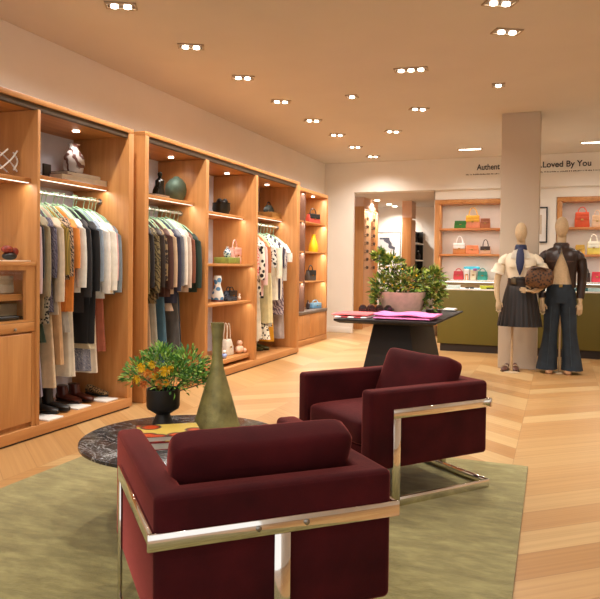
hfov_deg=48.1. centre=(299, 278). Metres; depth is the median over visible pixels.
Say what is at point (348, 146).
recessed light
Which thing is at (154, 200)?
shelf
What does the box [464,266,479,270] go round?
clutch bag
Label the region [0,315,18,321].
case
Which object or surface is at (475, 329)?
display counter
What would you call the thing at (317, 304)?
handbag
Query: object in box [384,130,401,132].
recessed light
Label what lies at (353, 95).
recessed light
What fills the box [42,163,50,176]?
photo frame
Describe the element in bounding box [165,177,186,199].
round vase
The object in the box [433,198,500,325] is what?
display cabinet
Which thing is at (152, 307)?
jacket
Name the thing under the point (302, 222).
shelf
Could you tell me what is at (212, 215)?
shelf
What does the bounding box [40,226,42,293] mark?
shirt
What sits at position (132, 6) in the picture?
recessed light
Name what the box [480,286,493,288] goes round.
wallet
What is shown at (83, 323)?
dress
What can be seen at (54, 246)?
shirt
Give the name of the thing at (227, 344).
handbag
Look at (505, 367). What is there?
loafer
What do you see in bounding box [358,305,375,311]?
sunglasses
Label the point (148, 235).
coat
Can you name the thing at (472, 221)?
handbag
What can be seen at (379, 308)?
sunglasses
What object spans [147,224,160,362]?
jacket
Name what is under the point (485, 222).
handbag
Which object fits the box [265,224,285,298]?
coat
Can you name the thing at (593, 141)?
recessed light
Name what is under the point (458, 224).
handbag
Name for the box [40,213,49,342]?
dress
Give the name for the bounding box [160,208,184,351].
jacket
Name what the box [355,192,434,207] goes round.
ceiling
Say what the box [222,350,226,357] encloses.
figurine
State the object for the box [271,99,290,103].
recessed light
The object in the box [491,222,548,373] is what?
mannequin
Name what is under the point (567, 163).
sign
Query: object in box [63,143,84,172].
abstract sculpture
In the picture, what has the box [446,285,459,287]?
wallet
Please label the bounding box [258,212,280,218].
storage box
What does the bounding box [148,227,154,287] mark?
jacket
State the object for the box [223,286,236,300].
handbag
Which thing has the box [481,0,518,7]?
recessed light
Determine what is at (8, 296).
shelf
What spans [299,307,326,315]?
countertop
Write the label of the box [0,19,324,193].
wall
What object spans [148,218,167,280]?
blouse
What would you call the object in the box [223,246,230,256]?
vase
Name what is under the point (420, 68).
recessed light
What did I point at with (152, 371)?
flower arrangement
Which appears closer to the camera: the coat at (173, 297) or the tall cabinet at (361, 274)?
the coat at (173, 297)
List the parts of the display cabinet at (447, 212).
frame, frame, panel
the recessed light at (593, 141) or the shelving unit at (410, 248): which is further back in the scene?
the shelving unit at (410, 248)
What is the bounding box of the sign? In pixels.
[541,160,590,167]
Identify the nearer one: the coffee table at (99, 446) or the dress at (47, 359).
the coffee table at (99, 446)
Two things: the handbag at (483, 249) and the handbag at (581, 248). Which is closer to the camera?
the handbag at (581, 248)
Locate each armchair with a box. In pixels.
[117,416,399,598]
[299,348,491,505]
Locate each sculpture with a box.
[0,148,17,171]
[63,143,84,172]
[152,172,164,194]
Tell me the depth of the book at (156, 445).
3.07 m
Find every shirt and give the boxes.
[40,208,57,312]
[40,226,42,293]
[73,195,103,370]
[87,197,117,293]
[152,207,177,293]
[168,209,191,345]
[257,237,267,337]
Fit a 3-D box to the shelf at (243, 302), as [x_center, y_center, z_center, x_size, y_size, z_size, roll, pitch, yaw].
[-1.060,0.284,7.753,0.530,0.030,1.178,1,1,21]
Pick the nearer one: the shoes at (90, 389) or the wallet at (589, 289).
the shoes at (90, 389)
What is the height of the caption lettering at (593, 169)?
0.020 m
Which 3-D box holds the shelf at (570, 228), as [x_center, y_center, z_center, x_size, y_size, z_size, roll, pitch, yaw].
[5.282,-0.827,11.108,1.770,0.035,0.312,1,1,21]
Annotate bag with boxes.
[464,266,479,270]
[525,266,553,288]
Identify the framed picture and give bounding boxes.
[378,232,400,256]
[539,207,547,242]
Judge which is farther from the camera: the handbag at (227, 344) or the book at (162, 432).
the handbag at (227, 344)
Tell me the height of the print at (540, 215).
0.327 m
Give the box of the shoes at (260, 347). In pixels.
[256,343,268,350]
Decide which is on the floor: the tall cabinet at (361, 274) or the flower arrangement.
the tall cabinet at (361, 274)
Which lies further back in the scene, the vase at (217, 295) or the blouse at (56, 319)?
the vase at (217, 295)
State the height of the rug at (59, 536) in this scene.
0.012 m
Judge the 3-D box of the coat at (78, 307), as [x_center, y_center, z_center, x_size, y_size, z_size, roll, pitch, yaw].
[-1.909,-0.207,5.406,0.548,0.956,0.107,1,1,16]
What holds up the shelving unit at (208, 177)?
on the floor
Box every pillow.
[166,419,351,484]
[376,348,461,388]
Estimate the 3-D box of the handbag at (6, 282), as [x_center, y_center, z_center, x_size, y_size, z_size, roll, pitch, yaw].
[-2.084,0.043,4.667,0.072,0.124,0.199,1,1,21]
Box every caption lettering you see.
[477,164,499,169]
[541,169,595,172]
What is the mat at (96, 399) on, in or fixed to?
on the shelving unit at (41, 131)
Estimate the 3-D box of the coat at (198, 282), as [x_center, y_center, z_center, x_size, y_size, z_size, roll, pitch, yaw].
[-1.286,-0.284,7.023,0.571,0.849,0.107,1,1,13]
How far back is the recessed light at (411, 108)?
8.12 m
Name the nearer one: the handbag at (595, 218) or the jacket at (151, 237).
the jacket at (151, 237)
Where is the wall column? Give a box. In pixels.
[498,111,541,369]
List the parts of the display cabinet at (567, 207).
frame, frame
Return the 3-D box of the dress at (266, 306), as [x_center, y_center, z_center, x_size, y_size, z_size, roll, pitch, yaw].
[-0.572,0.034,8.887,0.455,1.538,0.082,1,1,19]
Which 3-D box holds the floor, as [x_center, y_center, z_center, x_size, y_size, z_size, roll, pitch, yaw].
[2.711,1.214,6.208,9.750,0.100,18.500,1,1,21]
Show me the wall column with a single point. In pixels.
(521, 132)
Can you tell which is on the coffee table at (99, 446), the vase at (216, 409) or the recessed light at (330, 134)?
the vase at (216, 409)
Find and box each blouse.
[43,190,73,364]
[51,192,80,332]
[75,196,110,372]
[90,197,118,350]
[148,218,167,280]
[163,209,187,286]
[257,241,264,340]
[257,249,258,275]
[258,234,271,297]
[259,224,281,341]
[272,225,292,338]
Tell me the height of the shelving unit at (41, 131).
2.405 m
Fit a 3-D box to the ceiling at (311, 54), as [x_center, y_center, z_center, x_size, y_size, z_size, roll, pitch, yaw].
[2.188,-2.029,4.406,9.550,0.100,14.850,1,1,21]
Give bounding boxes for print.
[378,237,394,250]
[540,215,541,233]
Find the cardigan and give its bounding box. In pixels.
[40,190,69,274]
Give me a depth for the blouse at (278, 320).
9.33 m
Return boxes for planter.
[212,202,230,213]
[378,291,425,311]
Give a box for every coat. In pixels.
[39,215,50,396]
[61,193,91,312]
[148,235,149,293]
[156,208,181,310]
[176,211,201,291]
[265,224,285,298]
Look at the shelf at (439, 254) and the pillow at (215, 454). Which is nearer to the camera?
the pillow at (215, 454)
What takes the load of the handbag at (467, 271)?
on the display cabinet at (447, 212)
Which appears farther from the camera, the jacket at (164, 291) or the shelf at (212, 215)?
the shelf at (212, 215)
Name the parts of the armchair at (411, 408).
seat, leg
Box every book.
[49,173,106,186]
[51,171,100,179]
[136,423,199,442]
[149,193,168,197]
[151,441,168,449]
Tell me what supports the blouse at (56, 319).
hanging from the shelving unit at (41, 131)
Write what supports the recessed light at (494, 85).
in the ceiling at (311, 54)
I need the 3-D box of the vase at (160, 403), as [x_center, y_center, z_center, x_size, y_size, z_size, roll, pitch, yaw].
[-0.727,0.678,3.568,0.176,0.190,0.176,1,1,21]
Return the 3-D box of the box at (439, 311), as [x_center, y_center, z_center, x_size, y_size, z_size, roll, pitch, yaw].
[1.449,0.356,7.270,0.160,0.045,0.120,1,1,21]
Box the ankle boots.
[39,388,69,413]
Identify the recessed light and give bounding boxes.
[104,1,137,10]
[177,43,203,49]
[231,75,254,79]
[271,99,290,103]
[304,119,321,121]
[328,133,345,136]
[345,94,358,98]
[347,146,362,147]
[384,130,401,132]
[393,66,428,72]
[408,107,429,110]
[457,148,482,150]
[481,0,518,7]
[490,27,523,35]
[492,83,504,87]
[580,141,599,143]
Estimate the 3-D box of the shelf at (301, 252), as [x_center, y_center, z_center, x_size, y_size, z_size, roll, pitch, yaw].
[-0.095,-0.419,10.660,0.400,0.022,1.860,1,1,21]
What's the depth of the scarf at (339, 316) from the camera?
6.46 m
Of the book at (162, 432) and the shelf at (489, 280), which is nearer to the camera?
the book at (162, 432)
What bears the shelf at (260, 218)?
attached to the shelving unit at (208, 177)
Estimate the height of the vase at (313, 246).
0.300 m
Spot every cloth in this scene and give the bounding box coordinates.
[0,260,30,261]
[443,308,456,310]
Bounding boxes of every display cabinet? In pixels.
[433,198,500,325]
[556,196,599,287]
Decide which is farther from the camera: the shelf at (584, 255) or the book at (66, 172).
the shelf at (584, 255)
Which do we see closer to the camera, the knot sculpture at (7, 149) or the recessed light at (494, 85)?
the knot sculpture at (7, 149)
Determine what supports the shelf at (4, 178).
attached to the shelving unit at (41, 131)
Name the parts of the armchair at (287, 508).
leg, post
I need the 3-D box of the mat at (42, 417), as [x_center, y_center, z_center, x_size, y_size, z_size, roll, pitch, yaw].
[-1.893,1.036,5.006,0.190,0.012,0.160,1,1,21]
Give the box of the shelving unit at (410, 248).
[401,217,423,290]
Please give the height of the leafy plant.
0.762 m
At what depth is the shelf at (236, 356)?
7.96 m
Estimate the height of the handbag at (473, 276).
0.173 m
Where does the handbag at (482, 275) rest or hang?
on the display cabinet at (447, 212)
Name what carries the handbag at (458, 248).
on the display cabinet at (447, 212)
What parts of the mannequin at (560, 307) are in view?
trouser leg, trouser leg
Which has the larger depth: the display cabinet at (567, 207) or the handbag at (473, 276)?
the handbag at (473, 276)
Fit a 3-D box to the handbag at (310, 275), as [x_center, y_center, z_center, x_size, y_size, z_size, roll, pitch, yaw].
[0.178,-0.094,11.181,0.108,0.264,0.199,2,1,38]
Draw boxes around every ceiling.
[0,0,599,163]
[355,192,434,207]
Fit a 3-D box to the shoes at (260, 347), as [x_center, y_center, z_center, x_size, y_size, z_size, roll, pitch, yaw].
[-0.577,0.937,9.218,0.280,0.081,0.203,1,1,32]
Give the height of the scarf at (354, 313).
0.024 m
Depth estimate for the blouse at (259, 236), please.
8.68 m
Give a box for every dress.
[40,204,64,387]
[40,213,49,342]
[54,192,86,376]
[71,195,100,348]
[258,224,272,339]
[259,223,276,326]
[270,228,286,314]
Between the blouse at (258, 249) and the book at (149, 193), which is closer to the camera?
the book at (149, 193)
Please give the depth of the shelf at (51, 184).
5.57 m
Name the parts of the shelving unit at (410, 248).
panel, panel, panel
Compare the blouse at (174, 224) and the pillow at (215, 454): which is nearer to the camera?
the pillow at (215, 454)
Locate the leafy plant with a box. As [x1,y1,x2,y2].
[365,246,450,312]
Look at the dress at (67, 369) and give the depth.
5.30 m
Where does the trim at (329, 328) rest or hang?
attached to the wall at (448, 178)
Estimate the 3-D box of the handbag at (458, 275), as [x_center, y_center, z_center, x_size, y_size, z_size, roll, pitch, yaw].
[2.841,-0.080,12.038,0.175,0.205,0.118,1,1,21]
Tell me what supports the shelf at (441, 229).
attached to the display cabinet at (447, 212)
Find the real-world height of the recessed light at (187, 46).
0.024 m
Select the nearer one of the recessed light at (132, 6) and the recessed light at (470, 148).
the recessed light at (132, 6)
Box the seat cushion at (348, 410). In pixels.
[310,397,361,444]
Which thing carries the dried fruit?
in the planter at (221, 207)
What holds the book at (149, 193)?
on the book
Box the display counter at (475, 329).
[437,281,599,358]
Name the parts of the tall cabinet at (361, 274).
panel, panel, panel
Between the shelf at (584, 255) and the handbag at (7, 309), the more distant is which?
the shelf at (584, 255)
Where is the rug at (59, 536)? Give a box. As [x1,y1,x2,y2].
[0,456,527,598]
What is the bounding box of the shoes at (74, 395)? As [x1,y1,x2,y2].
[55,382,93,403]
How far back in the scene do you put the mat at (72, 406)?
5.38 m
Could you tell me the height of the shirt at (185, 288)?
1.405 m
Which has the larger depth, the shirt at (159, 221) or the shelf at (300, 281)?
the shelf at (300, 281)
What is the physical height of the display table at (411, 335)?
0.750 m
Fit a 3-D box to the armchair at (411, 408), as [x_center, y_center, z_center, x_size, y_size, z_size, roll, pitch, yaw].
[0.531,0.804,3.912,0.828,0.729,0.781,0,1,-30]
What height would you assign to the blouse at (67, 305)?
1.103 m
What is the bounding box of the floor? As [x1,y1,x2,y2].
[0,325,599,598]
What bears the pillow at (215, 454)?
on the armchair at (287, 508)
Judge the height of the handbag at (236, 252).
0.294 m
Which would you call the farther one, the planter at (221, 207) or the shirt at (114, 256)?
the planter at (221, 207)
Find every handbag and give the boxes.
[0,276,13,293]
[0,303,16,315]
[222,322,233,355]
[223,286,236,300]
[229,240,241,263]
[263,202,273,211]
[305,265,315,280]
[306,208,319,223]
[310,300,321,307]
[453,236,465,253]
[453,268,463,279]
[454,221,465,227]
[464,269,469,279]
[466,207,479,227]
[466,245,478,253]
[470,270,476,279]
[477,268,487,279]
[480,218,490,227]
[480,239,490,253]
[574,207,589,226]
[575,245,584,253]
[587,234,599,254]
[591,210,599,226]
[591,272,599,281]
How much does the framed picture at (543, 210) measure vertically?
0.605 m
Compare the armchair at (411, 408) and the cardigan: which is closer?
the armchair at (411, 408)
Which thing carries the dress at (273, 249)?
hanging from the shelving unit at (208, 177)
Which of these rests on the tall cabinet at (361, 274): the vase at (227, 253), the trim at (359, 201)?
the trim at (359, 201)
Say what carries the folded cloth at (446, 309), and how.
on the display table at (411, 335)
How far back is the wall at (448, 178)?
12.08 m
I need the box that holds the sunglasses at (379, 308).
[367,305,383,311]
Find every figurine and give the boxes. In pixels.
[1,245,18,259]
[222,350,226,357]
[235,340,246,352]
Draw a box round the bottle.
[306,300,309,308]
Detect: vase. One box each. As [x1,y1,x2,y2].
[146,386,179,424]
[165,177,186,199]
[194,322,239,428]
[211,276,223,301]
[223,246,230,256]
[308,234,317,251]
[416,251,419,259]
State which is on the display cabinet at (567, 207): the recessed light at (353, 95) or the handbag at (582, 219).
the handbag at (582, 219)
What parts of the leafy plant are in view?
stem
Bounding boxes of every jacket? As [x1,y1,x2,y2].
[40,222,44,277]
[94,198,121,293]
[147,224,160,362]
[148,208,173,364]
[148,219,165,362]
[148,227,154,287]
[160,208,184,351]
[172,210,195,282]
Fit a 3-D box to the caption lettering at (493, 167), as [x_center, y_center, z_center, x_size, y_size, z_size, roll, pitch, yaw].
[3.258,-1.931,11.627,0.385,0.102,0.006,1,1,21]
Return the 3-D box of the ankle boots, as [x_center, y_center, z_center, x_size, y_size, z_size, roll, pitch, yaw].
[-1.942,0.920,5.195,0.288,0.212,0.203,1,1,15]
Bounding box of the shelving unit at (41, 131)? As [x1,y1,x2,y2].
[0,86,133,448]
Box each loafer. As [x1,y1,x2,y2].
[500,363,508,371]
[513,363,519,371]
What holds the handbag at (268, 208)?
on the storage box at (267, 214)
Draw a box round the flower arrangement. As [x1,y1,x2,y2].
[117,339,211,398]
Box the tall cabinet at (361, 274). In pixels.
[353,206,377,328]
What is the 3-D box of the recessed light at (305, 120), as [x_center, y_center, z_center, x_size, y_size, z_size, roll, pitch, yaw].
[0.171,-2.075,8.856,0.230,0.024,0.130,1,1,-8]
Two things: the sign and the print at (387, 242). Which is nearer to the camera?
the sign
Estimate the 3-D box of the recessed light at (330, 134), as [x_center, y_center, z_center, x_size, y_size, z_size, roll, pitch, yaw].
[0.540,-2.089,9.813,0.230,0.024,0.130,1,1,-8]
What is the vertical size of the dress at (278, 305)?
1.236 m
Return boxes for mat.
[39,414,62,421]
[67,404,90,409]
[94,397,117,402]
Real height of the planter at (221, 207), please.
0.150 m
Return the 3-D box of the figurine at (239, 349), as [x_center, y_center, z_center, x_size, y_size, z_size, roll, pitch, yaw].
[-0.725,0.830,8.183,0.100,0.158,0.187,1,1,30]
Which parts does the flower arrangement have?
stem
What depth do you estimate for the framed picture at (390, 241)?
15.66 m
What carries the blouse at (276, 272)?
hanging from the shelving unit at (208, 177)
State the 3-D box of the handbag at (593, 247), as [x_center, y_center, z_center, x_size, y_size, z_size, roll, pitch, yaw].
[4.910,-0.570,11.235,0.199,0.346,0.118,1,1,21]
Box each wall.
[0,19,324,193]
[325,152,599,335]
[377,207,433,308]
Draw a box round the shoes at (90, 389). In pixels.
[85,384,108,396]
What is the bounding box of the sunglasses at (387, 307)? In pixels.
[381,305,393,311]
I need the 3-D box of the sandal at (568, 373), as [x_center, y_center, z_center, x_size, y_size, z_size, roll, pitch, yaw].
[3.168,1.094,7.970,0.088,0.081,0.220,1,1,15]
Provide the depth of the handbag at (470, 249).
11.89 m
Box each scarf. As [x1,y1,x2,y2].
[332,311,375,315]
[333,315,374,317]
[373,311,442,320]
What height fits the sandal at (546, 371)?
0.081 m
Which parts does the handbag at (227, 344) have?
handle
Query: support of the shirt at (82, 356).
hanging from the shelving unit at (41, 131)
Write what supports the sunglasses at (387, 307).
on the display table at (411, 335)
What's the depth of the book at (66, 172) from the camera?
5.51 m
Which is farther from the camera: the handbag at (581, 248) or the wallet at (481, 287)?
the handbag at (581, 248)
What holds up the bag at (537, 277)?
hanging from the mannequin at (519, 306)
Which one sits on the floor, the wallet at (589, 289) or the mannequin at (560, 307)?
the mannequin at (560, 307)
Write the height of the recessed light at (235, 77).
0.024 m
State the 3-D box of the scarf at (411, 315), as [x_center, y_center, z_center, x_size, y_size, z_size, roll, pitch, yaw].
[1.038,0.355,6.437,0.580,0.067,0.464,1,1,21]
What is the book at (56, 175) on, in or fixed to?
on the shelving unit at (41, 131)
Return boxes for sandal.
[545,370,552,373]
[563,371,571,375]
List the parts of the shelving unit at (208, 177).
panel, hanging rail, panel, panel, panel, panel, hanging rail, panel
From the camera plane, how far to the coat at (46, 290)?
4.89 m
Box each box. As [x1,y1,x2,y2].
[214,257,239,263]
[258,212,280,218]
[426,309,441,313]
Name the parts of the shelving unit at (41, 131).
cabinet door, drawer, case frame, panel, cupboard frame, panel, panel, hanging rail, panel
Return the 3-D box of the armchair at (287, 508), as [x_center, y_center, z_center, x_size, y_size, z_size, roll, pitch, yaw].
[-0.205,0.826,2.336,0.781,0.729,0.828,0,1,-22]
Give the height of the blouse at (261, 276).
1.526 m
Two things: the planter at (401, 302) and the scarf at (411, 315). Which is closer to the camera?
the scarf at (411, 315)
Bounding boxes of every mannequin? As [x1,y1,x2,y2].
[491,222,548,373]
[536,217,587,373]
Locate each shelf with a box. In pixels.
[0,173,30,183]
[0,293,22,300]
[40,175,107,191]
[149,194,193,205]
[207,351,249,367]
[208,263,252,266]
[208,299,250,306]
[209,211,243,219]
[258,215,282,221]
[299,280,324,282]
[300,220,324,225]
[300,251,324,253]
[439,254,499,255]
[440,228,499,230]
[447,279,493,281]
[569,227,599,229]
[584,255,599,256]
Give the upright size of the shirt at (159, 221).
0.853 m
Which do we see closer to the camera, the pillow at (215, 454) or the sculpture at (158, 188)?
the pillow at (215, 454)
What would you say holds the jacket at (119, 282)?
hanging from the shelving unit at (41, 131)
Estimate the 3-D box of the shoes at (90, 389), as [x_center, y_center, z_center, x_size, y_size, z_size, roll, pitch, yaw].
[-1.731,0.975,5.902,0.280,0.081,0.203,1,1,32]
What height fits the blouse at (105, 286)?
1.475 m
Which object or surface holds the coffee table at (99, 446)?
on the rug at (59, 536)
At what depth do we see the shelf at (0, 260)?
4.68 m
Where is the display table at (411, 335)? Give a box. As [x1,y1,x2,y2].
[334,309,462,366]
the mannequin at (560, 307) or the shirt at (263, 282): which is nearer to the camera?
the mannequin at (560, 307)
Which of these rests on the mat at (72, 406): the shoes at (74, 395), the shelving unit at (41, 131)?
the shoes at (74, 395)
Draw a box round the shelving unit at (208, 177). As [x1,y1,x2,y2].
[132,131,299,402]
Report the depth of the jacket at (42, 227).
4.85 m
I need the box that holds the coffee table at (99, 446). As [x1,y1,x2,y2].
[78,415,266,467]
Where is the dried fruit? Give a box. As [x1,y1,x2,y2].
[216,198,227,202]
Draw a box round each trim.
[327,326,351,332]
[355,197,377,210]
[402,201,415,218]
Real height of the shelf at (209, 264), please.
0.030 m
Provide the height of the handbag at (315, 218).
0.265 m
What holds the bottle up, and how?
on the countertop
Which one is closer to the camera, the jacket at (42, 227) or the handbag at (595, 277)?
the jacket at (42, 227)
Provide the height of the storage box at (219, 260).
0.075 m
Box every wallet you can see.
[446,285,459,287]
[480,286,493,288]
[588,288,599,291]
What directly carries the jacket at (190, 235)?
hanging from the shelving unit at (208, 177)
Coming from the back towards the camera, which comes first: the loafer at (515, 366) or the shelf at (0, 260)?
the loafer at (515, 366)
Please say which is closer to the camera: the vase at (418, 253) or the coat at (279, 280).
the coat at (279, 280)
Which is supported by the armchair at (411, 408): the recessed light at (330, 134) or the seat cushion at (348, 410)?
the seat cushion at (348, 410)
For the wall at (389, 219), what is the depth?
15.43 m
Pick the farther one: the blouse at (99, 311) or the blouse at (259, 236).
the blouse at (259, 236)
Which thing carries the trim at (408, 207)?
on the shelving unit at (410, 248)
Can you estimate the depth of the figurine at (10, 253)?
4.66 m
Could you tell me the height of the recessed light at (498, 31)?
0.024 m

